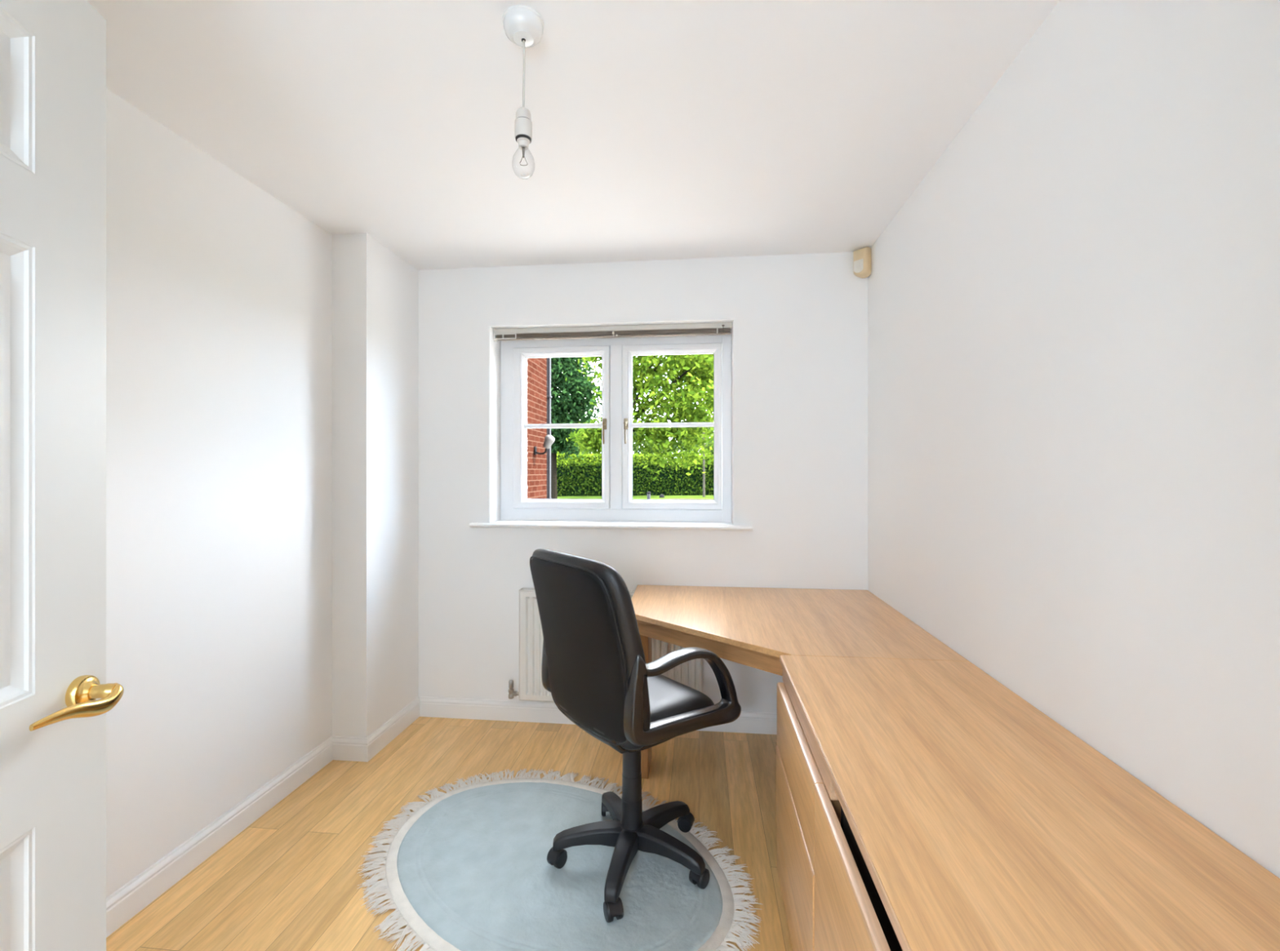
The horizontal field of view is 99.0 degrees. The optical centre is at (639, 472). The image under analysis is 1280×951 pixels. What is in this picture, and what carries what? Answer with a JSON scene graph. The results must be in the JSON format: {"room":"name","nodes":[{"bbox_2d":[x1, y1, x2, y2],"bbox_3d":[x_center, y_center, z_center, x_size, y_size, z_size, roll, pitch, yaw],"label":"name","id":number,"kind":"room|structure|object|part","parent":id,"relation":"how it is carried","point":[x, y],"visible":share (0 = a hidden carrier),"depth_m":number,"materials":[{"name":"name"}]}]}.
{"room":"home office","nodes":[
{"label":"home office","id":0,"kind":"room"},
{"bbox_2d":[106,88,418,897],"bbox_3d":[-1.494,0.110,1.520,0.288,2.400,2.900,0,0,6],"label":"wall","id":1,"kind":"structure","parent":0,"point":[262,361],"depth_m":2.00,"materials":[{"name":"white paint"}]},
{"bbox_2d":[106,696,420,937],"bbox_3d":[-1.427,1.260,1.512,0.183,0.101,2.900,0,0,6],"label":"baseboard","id":2,"kind":"structure","parent":1,"relation":"attached to","point":[137,894],"depth_m":1.98,"materials":[{"name":"white paint"}]},
{"bbox_2d":[106,716,792,950],"bbox_3d":[-0.326,1.350,1.378,3.601,0.080,2.970,0,0,6],"label":"floor","id":3,"kind":"structure","parent":0,"point":[289,881],"depth_m":2.02,"materials":[{"name":"brown wood"}]},
{"bbox_2d":[356,768,761,950],"bbox_3d":[-0.302,1.303,1.841,1.389,0.014,1.048,0,0,44],"label":"oval rug","id":4,"kind":"object","parent":3,"relation":"on","point":[468,869],"visible":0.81,"depth_m":1.73,"materials":[{"name":"blue fabric"}]},
{"bbox_2d":[529,548,741,922],"bbox_3d":[-0.037,0.771,1.828,0.574,1.048,0.539,0,0,-39],"label":"office chair","id":5,"kind":"object","parent":4,"relation":"on","point":[595,670],"visible":1,"depth_m":1.66,"materials":[{"name":"black leather"}]},
{"bbox_2d":[546,847,567,863],"bbox_3d":[-0.273,1.247,1.800,0.038,0.040,0.057,0,0,35],"label":"caster","id":6,"kind":"object","parent":5,"relation":"attached to","point":[555,855],"depth_m":1.79,"materials":[{"name":"black plastic"}]},
{"bbox_3d":[-0.210,0.532,1.683,0.122,0.520,0.460,0,0,-39],"label":"panel","id":7,"kind":"part","parent":5,"relation":"part of","materials":[{"name":"black leather"}]},
{"bbox_3d":[-0.167,1.207,1.818,0.241,0.068,0.062,0,0,-5],"label":"leg","id":8,"kind":"part","parent":5,"relation":"part of","materials":[{"name":"black plastic"}]},
{"bbox_3d":[-0.184,0.532,1.703,0.169,0.570,0.520,0,0,-39],"label":"backrest","id":9,"kind":"part","parent":5,"relation":"part of","materials":[{"name":"black leather"}]},
{"bbox_3d":[-0.154,0.656,2.030,0.458,0.305,0.057,0,0,-39],"label":"armrest","id":10,"kind":"part","parent":5,"relation":"part of","materials":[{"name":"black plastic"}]},
{"bbox_2d":[602,804,608,811],"bbox_3d":[-0.121,1.247,2.063,0.038,0.040,0.057,0,0,-3],"label":"caster","id":11,"kind":"object","parent":5,"relation":"attached to","point":[604,806],"depth_m":2.04,"materials":[{"name":"black plastic"}]},
{"bbox_3d":[-0.082,1.207,1.959,0.062,0.068,0.241,0,0,-23],"label":"leg","id":12,"kind":"part","parent":5,"relation":"part of","materials":[{"name":"black plastic"}]},
{"bbox_2d":[604,897,622,918],"bbox_3d":[-0.077,1.247,1.585,0.038,0.040,0.057,0,0,-22],"label":"caster","id":13,"kind":"object","parent":5,"relation":"attached to","point":[613,906],"depth_m":1.57,"materials":[{"name":"black plastic"}]},
{"bbox_3d":[-0.059,1.207,1.693,0.062,0.068,0.241,0,0,13],"label":"leg","id":14,"kind":"part","parent":5,"relation":"part of","materials":[{"name":"black plastic"}]},
{"bbox_3d":[-0.015,0.767,1.839,0.444,0.100,0.424,0,0,-39],"label":"seat","id":15,"kind":"part","parent":5,"relation":"part of","materials":[{"name":"black leather"}]},
{"bbox_3d":[0.081,1.207,1.918,0.242,0.068,0.063,0,0,-39],"label":"leg","id":16,"kind":"part","parent":5,"relation":"part of","materials":[{"name":"black plastic"}]},
{"bbox_3d":[0.093,1.207,1.757,0.241,0.068,0.062,0,0,31],"label":"leg","id":17,"kind":"part","parent":5,"relation":"part of","materials":[{"name":"black plastic"}]},
{"bbox_3d":[0.142,0.656,1.663,0.458,0.305,0.057,0,0,-39],"label":"armrest","id":18,"kind":"part","parent":5,"relation":"part of","materials":[{"name":"black plastic"}]},
{"bbox_2d":[676,812,694,826],"bbox_3d":[0.166,1.247,1.982,0.057,0.040,0.038,0,0,19],"label":"caster","id":19,"kind":"object","parent":5,"relation":"attached to","point":[685,819],"depth_m":1.96,"materials":[{"name":"black plastic"}]},
{"bbox_2d":[688,868,709,883],"bbox_3d":[0.186,1.247,1.714,0.038,0.040,0.057,0,0,41],"label":"caster","id":20,"kind":"object","parent":5,"relation":"attached to","point":[698,875],"depth_m":1.69,"materials":[{"name":"black plastic"}]},
{"bbox_2d":[631,585,968,778],"bbox_3d":[0.499,0.945,2.245,1.141,0.730,1.022,0,0,6],"label":"desk","id":21,"kind":"object","parent":3,"relation":"on","point":[751,627],"visible":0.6,"depth_m":2.11,"materials":[{"name":"brown wood"}]},
{"bbox_3d":[0.008,0.956,2.424,0.074,0.708,0.178,0,0,6],"label":"leg","id":22,"kind":"part","parent":21,"relation":"part of","materials":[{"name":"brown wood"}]},
{"bbox_3d":[0.242,0.609,2.007,0.696,0.015,0.010,0,0,44],"label":"apron moulding","id":23,"kind":"part","parent":21,"relation":"part of","materials":[{"name":"brown wood"}]},
{"bbox_2d":[776,670,840,950],"bbox_3d":[0.681,0.956,1.384,0.573,0.708,0.638,0,0,6],"label":"cabinet","id":24,"kind":"object","parent":3,"relation":"on","point":[800,766],"visible":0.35,"depth_m":1.39,"materials":[{"name":"brown wood"}]},
{"bbox_3d":[0.413,1.181,1.450,0.020,0.148,0.562,0,0,6],"label":"drawer","id":25,"kind":"part","parent":24,"relation":"part of","materials":[{"name":"brown wood"}]},
{"bbox_3d":[0.411,0.983,1.450,0.020,0.241,0.562,0,0,6],"label":"drawer","id":26,"kind":"part","parent":24,"relation":"part of","materials":[{"name":"brown wood"}]},
{"bbox_3d":[0.413,0.761,1.450,0.020,0.193,0.562,0,0,6],"label":"drawer","id":27,"kind":"part","parent":24,"relation":"part of","materials":[{"name":"brown wood"}]},
{"bbox_3d":[0.425,0.630,1.411,0.018,0.056,0.638,0,0,6],"label":"rail","id":28,"kind":"part","parent":24,"relation":"part of","materials":[{"name":"brown wood"}]},
{"bbox_2d":[813,783,902,950],"bbox_3d":[0.587,0.956,0.501,0.570,0.708,1.283,0,0,6],"label":"base cabinet","id":29,"kind":"object","parent":3,"relation":"on","point":[850,913],"visible":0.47,"depth_m":1.02,"materials":[{"name":"brown wood"}]},
{"bbox_2d":[779,654,1279,950],"bbox_3d":[0.627,0.591,0.777,0.572,0.022,1.870,0,0,6],"label":"countertop","id":30,"kind":"structure","parent":29,"relation":"on","point":[977,820],"depth_m":0.88,"materials":[{"name":"brown wood"}]},
{"bbox_2d":[86,0,1059,270],"bbox_3d":[-0.401,-1.130,0.682,3.601,0.080,4.370,0,0,6],"label":"ceiling","id":31,"kind":"structure","parent":0,"point":[662,129],"depth_m":1.65,"materials":[{"name":"white paint"}]},
{"bbox_2d":[502,4,543,179],"bbox_3d":[-0.282,-0.901,1.323,0.098,0.377,0.098,0,0,6],"label":"pendant light","id":32,"kind":"object","parent":31,"relation":"hanging from","point":[523,25],"visible":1,"depth_m":1.31,"materials":[{"name":"white plastic"}]},
{"bbox_3d":[-0.282,-0.750,1.323,0.054,0.075,0.054,0,0,6],"label":"bulb glass","id":33,"kind":"part","parent":32,"relation":"part of","materials":[{"name":"clear glass"}]},
{"bbox_3d":[-0.281,-0.961,1.323,0.007,0.169,0.006,0,0,6],"label":"cord","id":34,"kind":"part","parent":32,"relation":"part of","materials":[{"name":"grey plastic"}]},
{"bbox_2d":[557,495,713,499],"bbox_3d":[5.294,1.560,48.864,80.000,0.300,91.700,0,0,6],"label":"lawn","id":35,"kind":"structure","parent":0,"point":[652,497],"depth_m":30.42,"materials":[{"name":"green plant"}]},
{"bbox_2d":[527,357,546,498],"bbox_3d":[-3.210,-1.415,5.880,3.550,5.650,4.800,0,0,6],"label":"brick building","id":36,"kind":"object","parent":35,"relation":"on","point":[537,366],"visible":0.02,"depth_m":7.44,"materials":[{"name":"red brick"}]},
{"bbox_2d":[533,435,555,454],"bbox_3d":[-1.279,-0.369,7.330,0.278,0.268,0.136,0,0,6],"label":"wall lantern","id":37,"kind":"object","parent":36,"relation":"attached to","point":[549,440],"visible":1,"depth_m":7.29,"materials":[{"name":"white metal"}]},
{"bbox_3d":[-1.327,-0.279,7.336,0.159,0.082,0.024,0,0,6],"label":"bracket arm","id":38,"kind":"part","parent":37,"relation":"part of","materials":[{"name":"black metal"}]},
{"bbox_3d":[-1.219,-0.407,7.324,0.159,0.190,0.136,0,0,6],"label":"lamp shade","id":39,"kind":"part","parent":37,"relation":"part of","materials":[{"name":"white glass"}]},
{"bbox_2d":[546,357,551,498],"bbox_3d":[-1.341,-1.335,7.987,0.083,5.490,0.108,0,0,6],"label":"downpipe","id":40,"kind":"object","parent":36,"relation":"attached to","point":[548,359],"visible":0.2,"depth_m":7.97,"materials":[{"name":"black plastic"}]},
{"bbox_2d":[551,356,601,498],"bbox_3d":[-3.567,-2.407,23.498,5.431,7.635,5.159,0,0,-6],"label":"tree","id":41,"kind":"object","parent":35,"relation":"on","point":[569,405],"visible":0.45,"depth_m":22.63,"materials":[{"name":"green plant"}]},
{"bbox_2d":[556,422,601,457],"bbox_3d":[-5.385,-1.476,42.935,5.982,5.771,6.044,0,0,6],"label":"tree","id":42,"kind":"object","parent":35,"relation":"on","point":[578,447],"visible":0.05,"depth_m":41.74,"materials":[{"name":"green plant"}]},
{"bbox_2d":[556,450,713,496],"bbox_3d":[1.961,0.035,33.836,27.167,2.848,1.953,0,0,-8],"label":"clipped hedge","id":43,"kind":"object","parent":35,"relation":"on","point":[576,476],"visible":0.27,"depth_m":32.97,"materials":[{"name":"green plant"}]},
{"bbox_2d":[564,353,713,497],"bbox_3d":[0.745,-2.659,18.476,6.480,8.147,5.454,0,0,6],"label":"leafy tree","id":44,"kind":"object","parent":35,"relation":"on","point":[692,367],"visible":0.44,"depth_m":17.66,"materials":[{"name":"green plant"}]},
{"bbox_2d":[646,491,650,499],"bbox_3d":[0.429,1.180,26.709,0.190,0.460,0.190,0,0,6],"label":"bollard","id":45,"kind":"object","parent":35,"relation":"on","point":[648,493],"visible":0.93,"depth_m":26.64,"materials":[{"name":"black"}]},
{"bbox_2d":[632,422,677,455],"bbox_3d":[0.654,-1.790,50.226,6.676,6.401,6.969,0,0,-10],"label":"tree","id":46,"kind":"object","parent":35,"relation":"on","point":[638,450],"visible":0.11,"depth_m":48.43,"materials":[{"name":"green plant"}]},
{"bbox_2d":[657,498,713,499],"bbox_3d":[2.641,1.404,27.381,3.881,0.012,2.862,0,0,20],"label":"garden path","id":47,"kind":"object","parent":35,"relation":"on","point":[658,499],"visible":0.35,"depth_m":28.34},
{"bbox_2d":[667,413,713,456],"bbox_3d":[5.488,-1.767,42.423,6.973,6.354,6.620,0,0,6],"label":"tree","id":48,"kind":"object","parent":35,"relation":"on","point":[711,442],"visible":0.04,"depth_m":41.07,"materials":[{"name":"green plant"}]},
{"bbox_2d":[418,252,867,713],"bbox_3d":[-0.103,0.110,2.968,2.741,2.400,0.280,0,0,6],"label":"wall","id":49,"kind":"structure","parent":0,"point":[799,330],"depth_m":2.80,"materials":[{"name":"white paint"}]},
{"bbox_2d":[419,696,777,734],"bbox_3d":[-0.028,1.260,2.812,2.318,0.101,0.015,0,0,6],"label":"baseboard","id":50,"kind":"structure","parent":49,"relation":"attached to","point":[754,722],"depth_m":2.87,"materials":[{"name":"white paint"}]},
{"bbox_2d":[508,587,702,702],"bbox_3d":[-0.185,0.891,2.799,1.004,0.569,0.073,0,0,6],"label":"radiator","id":51,"kind":"object","parent":49,"relation":"attached to","point":[689,673],"visible":0.17,"depth_m":2.80,"materials":[{"name":"white metal"}]},
{"bbox_2d":[519,587,635,593],"bbox_3d":[-0.153,0.609,2.795,0.937,0.003,0.060,0,0,6],"label":"grille","id":52,"kind":"object","parent":51,"relation":"attached to","point":[521,591],"depth_m":2.81,"materials":[{"name":"white metal"}]},
{"bbox_3d":[0.313,0.886,2.743,0.003,0.558,0.059,0,0,6],"label":"panel","id":53,"kind":"part","parent":51,"relation":"part of","materials":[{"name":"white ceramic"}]},
{"bbox_2d":[469,328,752,530],"bbox_3d":[-0.155,-0.243,2.926,1.468,1.068,0.265,0,0,6],"label":"window","id":54,"kind":"structure","parent":49,"relation":"in","point":[616,508],"depth_m":2.98,"materials":[{"name":"white plastic"}]},
{"bbox_3d":[-0.434,-0.245,3.030,0.540,0.890,0.050,0,0,6],"label":"sash","id":55,"kind":"part","parent":54,"relation":"part of","materials":[{"name":"white plastic"}]},
{"bbox_3d":[-0.195,-0.212,2.952,0.019,0.122,0.038,0,0,6],"label":"lever handle","id":56,"kind":"part","parent":54,"relation":"part of","materials":[{"name":"gold metal"}]},
{"bbox_3d":[-0.192,-0.262,2.974,0.022,0.060,0.008,0,0,6],"label":"handle plate","id":57,"kind":"part","parent":54,"relation":"part of","materials":[{"name":"gold metal"}]},
{"bbox_3d":[-0.159,0.279,2.890,1.468,0.024,0.193,0,0,6],"label":"sill","id":58,"kind":"part","parent":54,"relation":"part of","materials":[{"name":"white paint"}]},
{"bbox_2d":[493,322,732,342],"bbox_3d":[-0.157,-0.744,2.901,1.272,0.060,0.052,0,0,6],"label":"blind","id":59,"kind":"object","parent":54,"relation":"attached to","point":[708,328],"visible":1,"depth_m":2.89,"materials":[{"name":"grey"}]},
{"bbox_3d":[-0.153,-0.760,2.904,1.266,0.027,0.041,0,0,6],"label":"head rail","id":60,"kind":"part","parent":59,"relation":"part of","materials":[{"name":"grey metal"}]},
{"bbox_3d":[-0.152,-0.721,2.902,1.256,0.010,0.024,0,0,6],"label":"rail","id":61,"kind":"part","parent":59,"relation":"part of","materials":[{"name":"brown"}]},
{"bbox_3d":[-0.078,-0.212,2.939,0.019,0.122,0.038,0,0,6],"label":"lever handle","id":62,"kind":"part","parent":54,"relation":"part of","materials":[{"name":"gold metal"}]},
{"bbox_3d":[-0.076,-0.262,2.962,0.022,0.060,0.008,0,0,6],"label":"handle plate","id":63,"kind":"part","parent":54,"relation":"part of","materials":[{"name":"gold metal"}]},
{"bbox_3d":[0.172,-0.245,2.965,0.537,0.890,0.050,0,0,6],"label":"sash","id":64,"kind":"part","parent":54,"relation":"part of","materials":[{"name":"white plastic"}]},
{"bbox_2d":[853,246,871,278],"bbox_3d":[1.075,-1.018,2.655,0.074,0.131,0.074,0,0,-39],"label":"sensor","id":65,"kind":"object","parent":49,"relation":"attached to","point":[861,257],"visible":1,"depth_m":2.63,"materials":[{"name":"beige plastic"}]},
{"bbox_2d":[867,0,1279,878],"bbox_3d":[1.028,0.110,1.246,0.120,2.400,2.900,0,0,6],"label":"wall","id":66,"kind":"structure","parent":0,"point":[1073,313],"depth_m":1.11,"materials":[{"name":"white paint"}]},
{"bbox_3d":[-0.436,0.110,-0.104,2.741,2.400,0.100,0,0,6],"label":"wall","id":67,"kind":"structure","parent":0,"visible":0},
{"bbox_2d":[0,0,124,950],"bbox_3d":[-0.741,0.317,0.388,0.143,1.974,0.850,0,0,-9],"label":"door","id":68,"kind":"structure","parent":67,"relation":"in","point":[55,697],"depth_m":0.72,"materials":[{"name":"white wood"}]},
{"bbox_3d":[-0.743,0.315,0.721,0.040,0.034,0.128,0,0,-9],"label":"lever handle","id":69,"kind":"part","parent":68,"relation":"part of","materials":[{"name":"gold metal"}]}
]}

